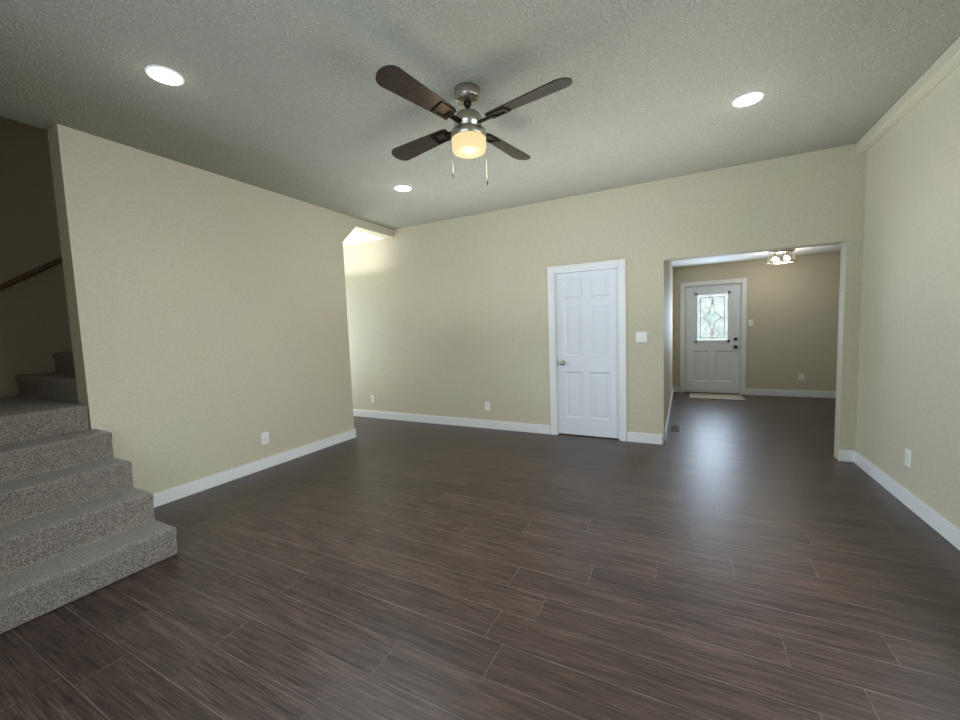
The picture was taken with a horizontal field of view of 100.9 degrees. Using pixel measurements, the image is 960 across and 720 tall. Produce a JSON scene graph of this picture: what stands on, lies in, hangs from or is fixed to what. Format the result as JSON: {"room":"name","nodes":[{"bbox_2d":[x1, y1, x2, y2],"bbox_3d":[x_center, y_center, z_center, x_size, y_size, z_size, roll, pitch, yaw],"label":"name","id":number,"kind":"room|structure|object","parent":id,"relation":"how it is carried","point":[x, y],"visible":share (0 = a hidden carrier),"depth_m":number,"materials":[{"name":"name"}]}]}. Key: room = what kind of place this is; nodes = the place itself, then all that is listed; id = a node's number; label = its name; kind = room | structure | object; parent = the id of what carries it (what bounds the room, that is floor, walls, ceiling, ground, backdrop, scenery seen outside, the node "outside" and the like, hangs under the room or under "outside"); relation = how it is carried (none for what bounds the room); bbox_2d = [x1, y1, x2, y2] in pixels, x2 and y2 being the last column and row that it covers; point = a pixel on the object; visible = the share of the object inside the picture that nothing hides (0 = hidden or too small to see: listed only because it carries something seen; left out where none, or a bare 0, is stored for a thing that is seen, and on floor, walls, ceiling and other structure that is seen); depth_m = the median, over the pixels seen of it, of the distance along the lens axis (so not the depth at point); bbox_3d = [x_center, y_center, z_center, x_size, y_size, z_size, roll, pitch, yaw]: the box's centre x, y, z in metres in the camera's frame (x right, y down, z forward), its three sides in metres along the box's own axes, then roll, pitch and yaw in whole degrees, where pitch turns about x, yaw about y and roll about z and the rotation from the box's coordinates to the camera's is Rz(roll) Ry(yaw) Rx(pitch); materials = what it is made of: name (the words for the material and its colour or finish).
{"room":"empty living room","nodes":[
{"label":"empty living room","id":0,"kind":"room"},
{"bbox_2d":[0,116,72,396],"bbox_3d":[-4.307,-0.864,3.803,0.150,4.200,4.340,0,5,27],"label":"wall","id":1,"kind":"structure","parent":0,"point":[35,333],"depth_m":3.74,"materials":[{"name":"beige paint"}]},
{"bbox_2d":[0,256,61,290],"bbox_3d":[-4.021,-1.169,4.083,0.095,1.958,2.676,0,5,27],"label":"handrail","id":2,"kind":"object","parent":1,"relation":"attached to","point":[19,278],"depth_m":3.69,"materials":[{"name":"brown wood"}]},
{"bbox_2d":[47,124,392,493],"bbox_3d":[-2.164,-0.355,4.532,0.175,2.920,3.614,0,5,27],"label":"wall","id":3,"kind":"structure","parent":0,"point":[208,318],"depth_m":3.57,"materials":[{"name":"beige paint"}]},
{"bbox_2d":[153,428,355,507],"bbox_3d":[-2.253,1.085,4.158,0.020,0.115,2.605,0,5,27],"label":"baseboard","id":4,"kind":"structure","parent":3,"relation":"attached to","point":[184,490],"depth_m":3.95,"materials":[{"name":"white wood"}]},
{"bbox_2d":[261,432,268,444],"bbox_3d":[-2.255,0.821,4.165,0.009,0.122,0.078,0,5,27],"label":"electrical outlet","id":5,"kind":"object","parent":3,"relation":"attached to","point":[265,437],"visible":1,"depth_m":4.16,"materials":[{"name":"white plastic"}]},
{"bbox_2d":[343,230,382,245],"bbox_3d":[-2.770,-1.857,6.054,2.309,0.100,1.219,0,5,27],"label":"ceiling","id":6,"kind":"structure","parent":0,"point":[354,237],"depth_m":6.00,"materials":[{"name":"white paint"}]},
{"bbox_2d":[0,392,959,719],"bbox_3d":[0.492,1.090,4.341,10.100,0.120,9.750,0,5,27],"label":"floor","id":7,"kind":"structure","parent":0,"point":[760,558],"depth_m":2.07,"materials":[{"name":"wood"}]},
{"bbox_2d":[0,352,177,633],"bbox_3d":[-2.924,0.012,3.480,2.603,2.405,3.185,0,5,27],"label":"stairs","id":8,"kind":"structure","parent":7,"relation":"on","point":[77,519],"depth_m":2.44,"materials":[{"name":"grey carpet"}]},
{"bbox_2d":[669,425,679,431],"bbox_3d":[2.540,0.888,5.167,0.120,0.008,0.320,0,5,27],"label":"floor vent","id":9,"kind":"object","parent":7,"relation":"in","point":[675,428],"visible":1,"depth_m":5.14,"materials":[{"name":"grey metal"}]},
{"bbox_2d":[689,393,744,400],"bbox_3d":[4.294,0.664,7.233,0.840,0.012,0.560,0,5,27],"label":"rug","id":10,"kind":"object","parent":7,"relation":"on","point":[716,396],"visible":1,"depth_m":7.19,"materials":[{"name":"beige fabric"}]},
{"bbox_2d":[0,0,959,229],"bbox_3d":[-0.215,-1.777,2.290,5.686,0.120,5.559,0,5,27],"label":"ceiling","id":11,"kind":"structure","parent":0,"point":[292,99],"depth_m":2.49,"materials":[{"name":"white paint"}]},
{"bbox_2d":[144,64,184,85],"bbox_3d":[-1.834,-1.655,2.311,0.190,0.010,0.190,0,5,27],"label":"recessed light","id":12,"kind":"object","parent":11,"relation":"in","point":[164,74],"visible":1,"depth_m":2.30,"materials":[{"name":"white"}]},
{"bbox_2d":[394,185,411,191],"bbox_3d":[-0.827,-1.842,4.260,0.190,0.010,0.190,0,5,27],"label":"recessed light","id":13,"kind":"object","parent":11,"relation":"in","point":[403,188],"visible":1,"depth_m":4.24,"materials":[{"name":"white"}]},
{"bbox_2d":[375,65,572,184],"bbox_3d":[-0.073,-1.444,2.582,1.062,0.597,1.062,-3,4,-7],"label":"fan","id":14,"kind":"object","parent":11,"relation":"hanging from","point":[468,136],"visible":1,"depth_m":2.48,"materials":[{"name":"brown wood"}]},
{"bbox_2d":[732,91,764,106],"bbox_3d":[1.879,-1.824,2.780,0.190,0.010,0.190,0,5,27],"label":"recessed light","id":15,"kind":"object","parent":11,"relation":"in","point":[748,99],"visible":1,"depth_m":2.77,"materials":[{"name":"white"}]},
{"bbox_2d":[343,143,866,460],"bbox_3d":[0.115,-0.568,5.454,7.995,3.040,0.140,0,5,27],"label":"wall","id":16,"kind":"structure","parent":0,"point":[448,318],"depth_m":4.97,"materials":[{"name":"beige paint"}]},
{"bbox_2d":[371,395,374,402],"bbox_3d":[-1.740,0.635,6.444,0.078,0.122,0.009,0,5,27],"label":"outlet","id":17,"kind":"object","parent":16,"relation":"attached to","point":[372,398],"visible":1,"depth_m":6.44,"materials":[{"name":"white plastic"}]},
{"bbox_2d":[353,409,550,433],"bbox_3d":[-1.258,0.890,6.215,4.870,0.115,0.015,0,5,27],"label":"baseboard","id":18,"kind":"structure","parent":16,"relation":"attached to","point":[510,426],"depth_m":5.72,"materials":[{"name":"white wood"}]},
{"bbox_2d":[485,402,489,410],"bbox_3d":[0.101,0.637,5.492,0.078,0.122,0.009,0,5,27],"label":"electrical outlet","id":19,"kind":"object","parent":16,"relation":"attached to","point":[487,405],"visible":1,"depth_m":5.49,"materials":[{"name":"white plastic"}]},
{"bbox_2d":[547,259,626,440],"bbox_3d":[1.315,-0.104,4.868,0.920,2.120,0.158,0,5,27],"label":"door frame","id":20,"kind":"structure","parent":16,"relation":"attached to","point":[553,271],"depth_m":4.71,"materials":[{"name":"white wood"}]},
{"bbox_2d":[556,268,618,438],"bbox_3d":[1.297,-0.061,4.833,0.738,2.016,0.106,0,5,27],"label":"closet door","id":21,"kind":"structure","parent":16,"relation":"in","point":[587,343],"depth_m":4.84,"materials":[{"name":"white wood"}]},
{"bbox_2d":[636,332,646,341],"bbox_3d":[1.834,-0.262,4.509,0.118,0.116,0.011,0,5,27],"label":"light switch","id":22,"kind":"object","parent":16,"relation":"attached to","point":[641,336],"visible":1,"depth_m":4.51,"materials":[{"name":"white plastic"}]},
{"bbox_2d":[627,430,664,444],"bbox_3d":[1.906,0.902,4.594,0.380,0.115,0.037,0,5,27],"label":"baseboard","id":23,"kind":"structure","parent":16,"relation":"attached to","point":[631,436],"depth_m":4.57,"materials":[{"name":"white wood"}]},
{"bbox_2d":[664,261,672,429],"bbox_3d":[2.868,-0.467,6.183,0.160,2.530,3.651,0,5,27],"label":"wall","id":24,"kind":"structure","parent":0,"point":[668,326],"depth_m":5.64,"materials":[{"name":"beige paint"}]},
{"bbox_2d":[672,244,840,267],"bbox_3d":[4.450,-1.671,5.250,3.820,0.100,3.651,0,5,27],"label":"ceiling","id":25,"kind":"structure","parent":0,"point":[825,249],"depth_m":6.65,"materials":[{"name":"white paint"}]},
{"bbox_2d":[767,249,795,264],"bbox_3d":[4.692,-1.608,6.176,0.370,0.184,0.370,0,5,27],"label":"chandelier","id":26,"kind":"object","parent":25,"relation":"hanging from","point":[776,260],"visible":0.98,"depth_m":6.12,"materials":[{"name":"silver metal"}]},
{"bbox_2d":[673,252,840,391],"bbox_3d":[5.361,-0.622,7.021,3.820,2.530,0.140,0,5,27],"label":"wall","id":27,"kind":"structure","parent":0,"point":[793,315],"depth_m":6.94,"materials":[{"name":"beige paint"}]},
{"bbox_2d":[685,284,740,393],"bbox_3d":[4.384,-0.385,7.492,0.893,2.025,0.125,0,5,27],"label":"front door","id":28,"kind":"structure","parent":27,"relation":"in","point":[712,346],"depth_m":7.50,"materials":[{"name":"white painted wood"},{"name":"decorative glass"},{"name":"dark metal"}]},
{"bbox_2d":[680,278,746,394],"bbox_3d":[4.402,-0.425,7.525,1.075,2.130,0.158,0,5,27],"label":"door frame","id":29,"kind":"structure","parent":27,"relation":"attached to","point":[743,332],"depth_m":7.32,"materials":[{"name":"white wood"}]},
{"bbox_2d":[748,320,752,325],"bbox_3d":[4.894,-0.672,7.172,0.072,0.116,0.011,0,5,27],"label":"light switch","id":30,"kind":"object","parent":27,"relation":"attached to","point":[750,322],"visible":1,"depth_m":7.17,"materials":[{"name":"white plastic"}]},
{"bbox_2d":[746,389,835,397],"bbox_3d":[5.910,0.591,6.766,2.299,0.115,0.015,0,5,27],"label":"baseboard","id":31,"kind":"structure","parent":27,"relation":"attached to","point":[788,393],"depth_m":6.97,"materials":[{"name":"white wood"}]},
{"bbox_2d":[799,373,803,379],"bbox_3d":[5.596,0.294,6.903,0.078,0.122,0.009,0,5,27],"label":"outlet","id":32,"kind":"object","parent":27,"relation":"attached to","point":[801,376],"visible":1,"depth_m":6.90,"materials":[{"name":"white plastic"}]},
{"bbox_2d":[856,64,959,528],"bbox_3d":[2.292,-0.311,1.135,0.160,3.040,5.559,0,5,27],"label":"wall","id":33,"kind":"structure","parent":0,"point":[909,378],"depth_m":2.77,"materials":[{"name":"beige paint"}]},
{"bbox_2d":[845,450,959,550],"bbox_3d":[2.260,1.145,1.293,0.038,0.115,5.562,0,5,27],"label":"baseboard","id":34,"kind":"structure","parent":33,"relation":"attached to","point":[945,528],"depth_m":2.80,"materials":[{"name":"white wood"}]},
{"bbox_2d":[856,36,959,152],"bbox_3d":[2.139,-1.664,1.084,0.074,0.084,5.558,0,5,27],"label":"trim","id":35,"kind":"structure","parent":33,"relation":"attached to","point":[941,68],"depth_m":2.68,"materials":[{"name":"beige paint"}]},
{"bbox_2d":[905,448,911,467],"bbox_3d":[3.080,0.704,2.854,0.009,0.122,0.078,0,5,27],"label":"electrical outlet","id":36,"kind":"object","parent":33,"relation":"attached to","point":[908,456],"visible":1,"depth_m":2.85,"materials":[{"name":"white plastic"}]}
]}

